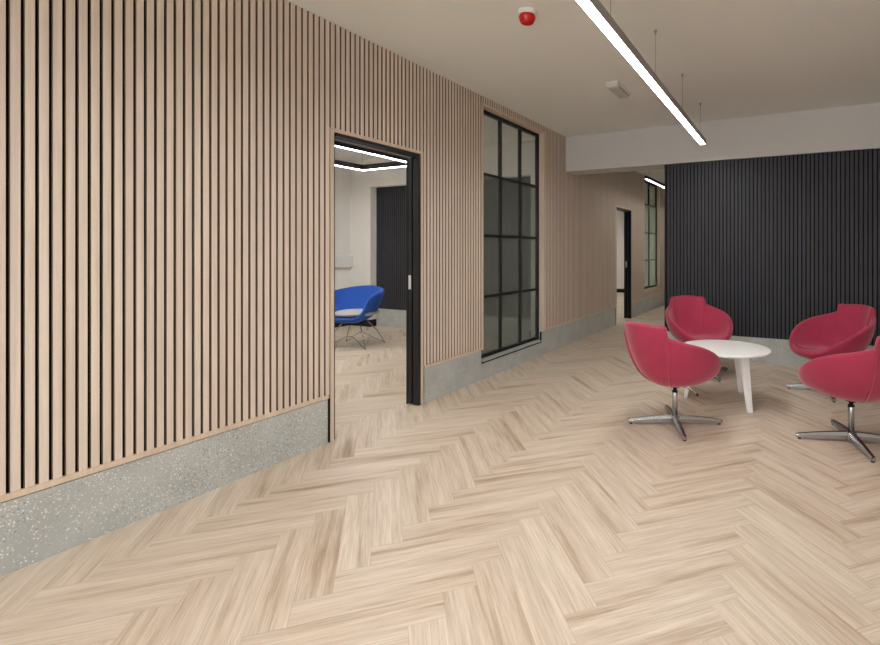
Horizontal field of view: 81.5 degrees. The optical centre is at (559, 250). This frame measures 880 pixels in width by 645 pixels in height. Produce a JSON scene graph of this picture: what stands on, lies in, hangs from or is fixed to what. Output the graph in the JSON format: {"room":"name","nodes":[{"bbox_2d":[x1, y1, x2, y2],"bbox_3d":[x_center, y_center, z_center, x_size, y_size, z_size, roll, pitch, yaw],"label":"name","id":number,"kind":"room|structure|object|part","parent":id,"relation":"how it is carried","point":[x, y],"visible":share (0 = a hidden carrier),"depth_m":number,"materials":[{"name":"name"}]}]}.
{"room":"lobby","nodes":[
{"label":"lobby","id":0,"kind":"room"},
{"bbox_2d":[0,0,664,495],"bbox_3d":[-0.237,-0.121,6.000,0.132,2.743,17.615,0,0,26],"label":"wall","id":1,"kind":"structure","parent":0,"point":[164,164],"depth_m":2.50,"materials":[{"name":"beige wood"}]},
{"bbox_2d":[0,400,327,576],"bbox_3d":[-2.757,1.109,0.624,0.018,0.282,5.740,0,0,26],"label":"baseboard","id":2,"kind":"structure","parent":1,"relation":"attached to","point":[39,525],"depth_m":2.30,"materials":[{"name":"stone"}]},
{"bbox_2d":[327,398,329,442],"bbox_3d":[-1.512,1.107,3.220,0.019,0.286,0.018,0,0,26],"label":"trim","id":3,"kind":"structure","parent":1,"relation":"attached to","point":[329,398],"depth_m":3.21,"materials":[{"name":"black metal"}]},
{"bbox_2d":[0,291,664,502],"bbox_3d":[-0.186,0.951,5.968,0.016,0.026,17.600,0,0,26],"label":"trim","id":4,"kind":"structure","parent":1,"relation":"attached to","point":[24,491],"depth_m":2.41,"materials":[{"name":"brown wood"}]},
{"bbox_2d":[329,127,422,441],"bbox_3d":[-1.363,0.223,3.650,0.134,2.054,0.885,0,0,26],"label":"trim","id":5,"kind":"structure","parent":1,"relation":"attached to","point":[332,131],"depth_m":3.23,"materials":[{"name":"brown wood"}]},
{"bbox_2d":[334,133,420,438],"bbox_3d":[-1.192,0.235,4.012,0.130,2.030,1.633,0,0,26],"label":"door frame","id":6,"kind":"structure","parent":1,"relation":"in","point":[413,160],"depth_m":3.99,"materials":[{"name":"black paint"}]},
{"bbox_3d":[-1.219,0.259,4.007,0.026,0.113,0.004,0,0,26],"label":"edge pull","id":7,"kind":"part","parent":6,"relation":"part of","materials":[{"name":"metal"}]},
{"bbox_2d":[481,109,538,358],"bbox_3d":[-0.546,-0.167,5.405,0.040,2.472,1.275,0,0,26],"label":"window","id":8,"kind":"structure","parent":1,"relation":"in","point":[510,206],"depth_m":5.39,"materials":[{"name":"black metal"}]},
{"bbox_3d":[-0.724,0.758,5.034,0.006,0.558,0.383,0,0,26],"label":"pane","id":9,"kind":"part","parent":8,"relation":"part of","materials":[{"name":"clear glass"}]},
{"bbox_3d":[-0.724,-0.456,5.034,0.006,0.590,0.383,0,0,26],"label":"pane","id":10,"kind":"part","parent":8,"relation":"part of","materials":[{"name":"clear glass"}]},
{"bbox_3d":[-0.724,0.159,5.034,0.006,0.584,0.383,0,0,26],"label":"pane","id":11,"kind":"part","parent":8,"relation":"part of","materials":[{"name":"clear glass"}]},
{"bbox_3d":[-0.546,-0.456,5.405,0.006,0.590,0.385,0,0,26],"label":"pane","id":12,"kind":"part","parent":8,"relation":"part of","materials":[{"name":"clear glass"}]},
{"bbox_3d":[-0.546,0.159,5.405,0.006,0.584,0.385,0,0,26],"label":"pane","id":13,"kind":"part","parent":8,"relation":"part of","materials":[{"name":"clear glass"}]},
{"bbox_3d":[-0.546,0.758,5.405,0.006,0.558,0.385,0,0,26],"label":"pane","id":14,"kind":"part","parent":8,"relation":"part of","materials":[{"name":"clear glass"}]},
{"bbox_3d":[-0.368,-0.456,5.777,0.006,0.590,0.383,0,0,26],"label":"pane","id":15,"kind":"part","parent":8,"relation":"part of","materials":[{"name":"clear glass"}]},
{"bbox_3d":[-0.368,0.159,5.777,0.006,0.584,0.383,0,0,26],"label":"pane","id":16,"kind":"part","parent":8,"relation":"part of","materials":[{"name":"clear glass"}]},
{"bbox_3d":[-0.368,0.758,5.777,0.006,0.558,0.383,0,0,26],"label":"pane","id":17,"kind":"part","parent":8,"relation":"part of","materials":[{"name":"clear glass"}]},
{"bbox_2d":[481,332,541,363],"bbox_3d":[-0.497,1.032,5.333,0.021,0.129,1.242,0,0,26],"label":"trim","id":18,"kind":"structure","parent":1,"relation":"attached to","point":[540,332],"depth_m":5.36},
{"bbox_2d":[481,339,543,361],"bbox_3d":[-0.506,1.077,5.386,0.079,0.014,1.275,0,0,26],"label":"trim","id":19,"kind":"structure","parent":1,"relation":"attached to","point":[487,358],"depth_m":5.28,"materials":[{"name":"stone"}]},
{"bbox_2d":[481,102,544,349],"bbox_3d":[-0.515,-0.233,5.390,0.109,2.393,1.327,0,0,26],"label":"trim","id":20,"kind":"structure","parent":1,"relation":"attached to","point":[488,108],"depth_m":5.95,"materials":[{"name":"brown wood"}]},
{"bbox_2d":[423,308,614,402],"bbox_3d":[-0.097,1.109,6.170,0.018,0.282,4.716,0,0,26],"label":"baseboard","id":21,"kind":"structure","parent":1,"relation":"attached to","point":[441,379],"depth_m":4.99,"materials":[{"name":"concrete"}]},
{"bbox_2d":[617,207,630,318],"bbox_3d":[1.247,0.258,9.096,0.130,1.985,1.633,0,0,26],"label":"door","id":22,"kind":"structure","parent":1,"relation":"in","point":[627,213],"depth_m":9.09,"materials":[{"name":"black paint"}]},
{"bbox_2d":[616,205,631,324],"bbox_3d":[1.075,0.245,8.735,0.134,2.009,0.885,0,0,26],"label":"trim","id":23,"kind":"structure","parent":1,"relation":"attached to","point":[616,205],"depth_m":8.51,"materials":[{"name":"brown wood"}]},
{"bbox_2d":[632,292,664,317],"bbox_3d":[2.468,1.109,11.517,0.018,0.282,5.298,0,0,26],"label":"baseboard","id":24,"kind":"structure","parent":1,"relation":"attached to","point":[642,306],"depth_m":10.07,"materials":[{"name":"stone"}]},
{"bbox_2d":[644,180,656,288],"bbox_3d":[1.873,-0.326,10.448,0.040,2.225,1.240,0,0,26],"label":"window","id":25,"kind":"structure","parent":1,"relation":"in","point":[650,212],"depth_m":10.57,"materials":[{"name":"black metal"}]},
{"bbox_3d":[1.743,-0.659,10.177,0.006,0.554,0.572,0,0,26],"label":"pane","id":26,"kind":"part","parent":25,"relation":"part of","materials":[{"name":"clear glass"}]},
{"bbox_3d":[1.743,-0.082,10.177,0.006,0.545,0.572,0,0,26],"label":"pane","id":27,"kind":"part","parent":25,"relation":"part of","materials":[{"name":"clear glass"}]},
{"bbox_3d":[1.743,0.487,10.177,0.006,0.536,0.572,0,0,26],"label":"pane","id":28,"kind":"part","parent":25,"relation":"part of","materials":[{"name":"clear glass"}]},
{"bbox_3d":[2.002,-0.659,10.718,0.006,0.554,0.572,0,0,26],"label":"pane","id":29,"kind":"part","parent":25,"relation":"part of","materials":[{"name":"clear glass"}]},
{"bbox_3d":[2.002,-0.082,10.718,0.006,0.545,0.572,0,0,26],"label":"pane","id":30,"kind":"part","parent":25,"relation":"part of","materials":[{"name":"clear glass"}]},
{"bbox_3d":[2.002,0.487,10.718,0.006,0.536,0.572,0,0,26],"label":"pane","id":31,"kind":"part","parent":25,"relation":"part of","materials":[{"name":"clear glass"}]},
{"bbox_2d":[644,179,659,291],"bbox_3d":[1.904,-0.321,10.433,0.109,2.287,1.292,0,0,26],"label":"trim","id":32,"kind":"structure","parent":1,"relation":"attached to","point":[658,187],"depth_m":10.98,"materials":[{"name":"brown wood"}]},
{"bbox_2d":[335,158,349,289],"bbox_3d":[-2.901,-0.121,9.710,0.120,2.743,13.200,0,0,26],"label":"wall","id":33,"kind":"structure","parent":0,"point":[342,174],"depth_m":8.14,"materials":[{"name":"white paint"}]},
{"bbox_2d":[335,255,352,267],"bbox_3d":[-4.556,0.183,6.048,0.062,0.197,4.925,0,0,26],"label":"trim","id":34,"kind":"structure","parent":33,"relation":"attached to","point":[340,261],"depth_m":8.09,"materials":[{"name":"white plastic"}]},
{"bbox_2d":[335,319,375,327],"bbox_3d":[-4.345,1.192,6.011,0.476,0.115,5.042,0,0,26],"label":"baseboard","id":35,"kind":"structure","parent":33,"relation":"attached to","point":[373,321],"depth_m":8.11,"materials":[{"name":"black"}]},
{"bbox_2d":[0,292,879,644],"bbox_3d":[0.962,1.250,5.417,10.950,0.001,17.600,0,0,26],"label":"floor","id":36,"kind":"structure","parent":0,"point":[521,504],"depth_m":2.21,"materials":[{"name":"brown wood"}]},
{"bbox_2d":[335,285,385,349],"bbox_3d":[-2.681,0.867,6.484,0.732,0.771,0.713,0,0,9],"label":"lounge armchair","id":37,"kind":"object","parent":36,"relation":"on","point":[354,305],"visible":0.83,"depth_m":6.54,"materials":[{"name":"blue fabric"}]},
{"bbox_3d":[-2.683,0.951,6.477,0.280,0.014,0.280,0,0,9],"label":"mounting plate","id":38,"kind":"part","parent":37,"relation":"part of","materials":[{"name":"black metal"}]},
{"bbox_2d":[335,309,378,316],"bbox_3d":[-2.683,0.814,6.477,0.592,0.061,0.592,0,0,9],"label":"seat cushion","id":39,"kind":"object","parent":37,"relation":"on","point":[338,312],"depth_m":6.28,"materials":[{"name":"grey fabric"}]},
{"bbox_3d":[-2.512,1.088,6.277,0.015,0.328,0.238,0,0,-42],"label":"leg","id":40,"kind":"part","parent":37,"relation":"part of","materials":[{"name":"metal"}]},
{"bbox_2d":[624,320,722,440],"bbox_3d":[0.795,0.870,3.536,0.699,0.760,0.661,0,0,-36],"label":"tub chair","id":41,"kind":"object","parent":36,"relation":"on","point":[662,360],"visible":1,"depth_m":3.31,"materials":[{"name":"fabric"}]},
{"bbox_3d":[0.647,1.212,3.565,0.311,0.055,0.042,0,0,2],"label":"leg","id":42,"kind":"part","parent":41,"relation":"part of","materials":[{"name":"metal"}]},
{"bbox_3d":[0.833,1.212,3.741,0.042,0.055,0.311,0,0,2],"label":"leg","id":43,"kind":"part","parent":41,"relation":"part of","materials":[{"name":"metal"}]},
{"bbox_3d":[0.828,1.109,3.560,0.039,0.182,0.039,0,0,-36],"label":"post","id":44,"kind":"part","parent":41,"relation":"part of","materials":[{"name":"metal"}]},
{"bbox_3d":[0.823,1.212,3.379,0.042,0.055,0.311,0,0,2],"label":"leg","id":45,"kind":"part","parent":41,"relation":"part of","materials":[{"name":"metal"}]},
{"bbox_3d":[1.010,1.212,3.555,0.311,0.055,0.042,0,0,2],"label":"leg","id":46,"kind":"part","parent":41,"relation":"part of","materials":[{"name":"metal"}]},
{"bbox_2d":[665,295,732,381],"bbox_3d":[1.413,0.870,5.045,0.664,0.760,0.722,0,0,-7],"label":"tub chair","id":47,"kind":"object","parent":36,"relation":"on","point":[688,317],"visible":0.74,"depth_m":5.22,"materials":[{"name":"fabric"}]},
{"bbox_2d":[683,340,771,412],"bbox_3d":[1.375,1.028,4.121,0.720,0.443,0.720,0,0,26],"label":"coffee table","id":48,"kind":"object","parent":36,"relation":"on","point":[740,351],"visible":0.8,"depth_m":3.98,"materials":[{"name":"white laminate"}]},
{"bbox_3d":[1.103,1.040,4.184,0.111,0.421,0.066,0,0,13],"label":"leg","id":49,"kind":"part","parent":48,"relation":"part of","materials":[{"name":"white laminate"}]},
{"bbox_3d":[1.565,1.040,4.325,0.066,0.421,0.111,0,0,43],"label":"leg","id":50,"kind":"part","parent":48,"relation":"part of","materials":[{"name":"white laminate"}]},
{"bbox_3d":[1.454,1.040,3.853,0.066,0.421,0.111,0,0,-17],"label":"leg","id":51,"kind":"part","parent":48,"relation":"part of","materials":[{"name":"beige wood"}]},
{"bbox_2d":[786,304,875,402],"bbox_3d":[2.410,0.870,4.375,0.699,0.760,0.661,0,0,-16],"label":"tub chair","id":52,"kind":"object","parent":36,"relation":"on","point":[849,329],"visible":0.73,"depth_m":4.50,"materials":[{"name":"fabric"}]},
{"bbox_3d":[2.201,1.212,4.429,0.311,0.055,0.042,0,0,21],"label":"leg","id":53,"kind":"part","parent":52,"relation":"part of","materials":[{"name":"metal"}]},
{"bbox_2d":[796,336,879,462],"bbox_3d":[1.919,0.870,3.192,0.661,0.760,0.699,0,0,-23],"label":"tub chair","id":54,"kind":"object","parent":36,"relation":"on","point":[853,377],"visible":1,"depth_m":3.02,"materials":[{"name":"fabric"}]},
{"bbox_3d":[1.724,1.212,3.262,0.311,0.055,0.042,0,0,10],"label":"leg","id":55,"kind":"part","parent":54,"relation":"part of","materials":[{"name":"metal"}]},
{"bbox_3d":[1.935,1.212,3.408,0.042,0.055,0.311,0,0,10],"label":"leg","id":56,"kind":"part","parent":54,"relation":"part of","materials":[{"name":"metal"}]},
{"bbox_3d":[1.903,1.109,3.230,0.039,0.182,0.039,0,0,-23],"label":"post","id":57,"kind":"part","parent":54,"relation":"part of","materials":[{"name":"metal"}]},
{"bbox_3d":[1.871,1.212,3.051,0.042,0.055,0.311,0,0,10],"label":"leg","id":58,"kind":"part","parent":54,"relation":"part of","materials":[{"name":"metal"}]},
{"bbox_3d":[2.082,1.212,3.198,0.311,0.055,0.042,0,0,10],"label":"leg","id":59,"kind":"part","parent":54,"relation":"part of","materials":[{"name":"metal"}]},
{"bbox_2d":[350,141,534,319],"bbox_3d":[-1.701,-0.121,7.587,3.880,2.743,0.320,0,0,26],"label":"wall","id":60,"kind":"structure","parent":0,"point":[377,196],"depth_m":8.08,"materials":[{"name":"white paint"}]},
{"bbox_2d":[376,308,405,327],"bbox_3d":[-1.698,1.106,7.553,2.975,0.288,0.026,0,0,26],"label":"baseboard","id":61,"kind":"structure","parent":60,"relation":"attached to","point":[385,317],"depth_m":8.04,"materials":[{"name":"concrete"}]},
{"bbox_2d":[288,0,879,198],"bbox_3d":[0.962,-1.553,5.417,10.950,0.120,17.600,0,0,26],"label":"ceiling","id":62,"kind":"structure","parent":0,"point":[736,58],"depth_m":3.73,"materials":[{"name":"paint"}]},
{"bbox_2d":[335,141,405,170],"bbox_3d":[-2.894,-1.298,5.320,1.041,0.389,2.891,0,0,26],"label":"ring pendant light","id":63,"kind":"object","parent":62,"relation":"hanging from","point":[401,162],"visible":0.05,"depth_m":6.47,"materials":[{"name":"black paint"}]},
{"bbox_2d":[518,7,535,25],"bbox_3d":[-0.205,-1.453,3.082,0.116,0.080,0.116,0,0,26],"label":"beacon","id":64,"kind":"object","parent":62,"relation":"attached to","point":[527,15],"visible":1,"depth_m":3.04,"materials":[{"name":"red plastic"}]},
{"bbox_2d":[606,80,630,98],"bbox_3d":[0.541,-1.467,4.537,0.116,0.052,0.400,0,0,26],"label":"emergency light","id":65,"kind":"object","parent":62,"relation":"attached to","point":[616,87],"visible":1,"depth_m":4.45,"materials":[{"name":"white plastic"}]},
{"bbox_2d":[608,85,628,98],"bbox_3d":[0.541,-1.456,4.537,0.100,0.030,0.330,0,0,26],"label":"diffuser","id":66,"kind":"object","parent":65,"relation":"attached to","point":[620,91],"depth_m":4.51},
{"bbox_2d":[574,0,705,144],"bbox_3d":[0.431,-1.298,2.890,0.064,0.391,4.985,0,0,25],"label":"linear pendant light","id":67,"kind":"object","parent":62,"relation":"hanging from","point":[594,9],"visible":1,"depth_m":2.90,"materials":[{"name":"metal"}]},
{"bbox_2d":[644,176,664,187],"bbox_3d":[2.224,-1.294,9.470,0.042,0.398,4.200,0,0,26],"label":"linear pendant light","id":68,"kind":"object","parent":62,"relation":"hanging from","point":[648,178],"visible":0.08,"depth_m":7.98,"materials":[{"name":"black paint"}]},
{"bbox_2d":[566,103,879,174],"bbox_3d":[3.189,-1.264,5.194,6.742,0.458,0.346,0,0,26],"label":"ceiling beam","id":69,"kind":"structure","parent":62,"relation":"attached to","point":[854,127],"depth_m":5.60,"materials":[{"name":"paint"}]},
{"bbox_2d":[617,199,653,288],"bbox_3d":[1.735,-0.121,14.750,3.880,2.743,0.100,0,0,26],"label":"wall","id":70,"kind":"structure","parent":0,"point":[620,214],"depth_m":14.67,"materials":[{"name":"white paint"}]},
{"bbox_2d":[665,148,879,345],"bbox_3d":[3.744,0.107,4.842,5.437,2.285,0.160,0,0,26],"label":"wall","id":71,"kind":"structure","parent":0,"point":[774,244],"depth_m":5.43,"materials":[{"name":"black paint"}]},
{"bbox_2d":[667,331,873,366],"bbox_3d":[3.724,1.111,4.770,5.410,0.279,0.011,0,0,26],"label":"baseboard","id":72,"kind":"structure","parent":71,"relation":"attached to","point":[781,354],"depth_m":5.42,"materials":[{"name":"concrete"}]}
]}

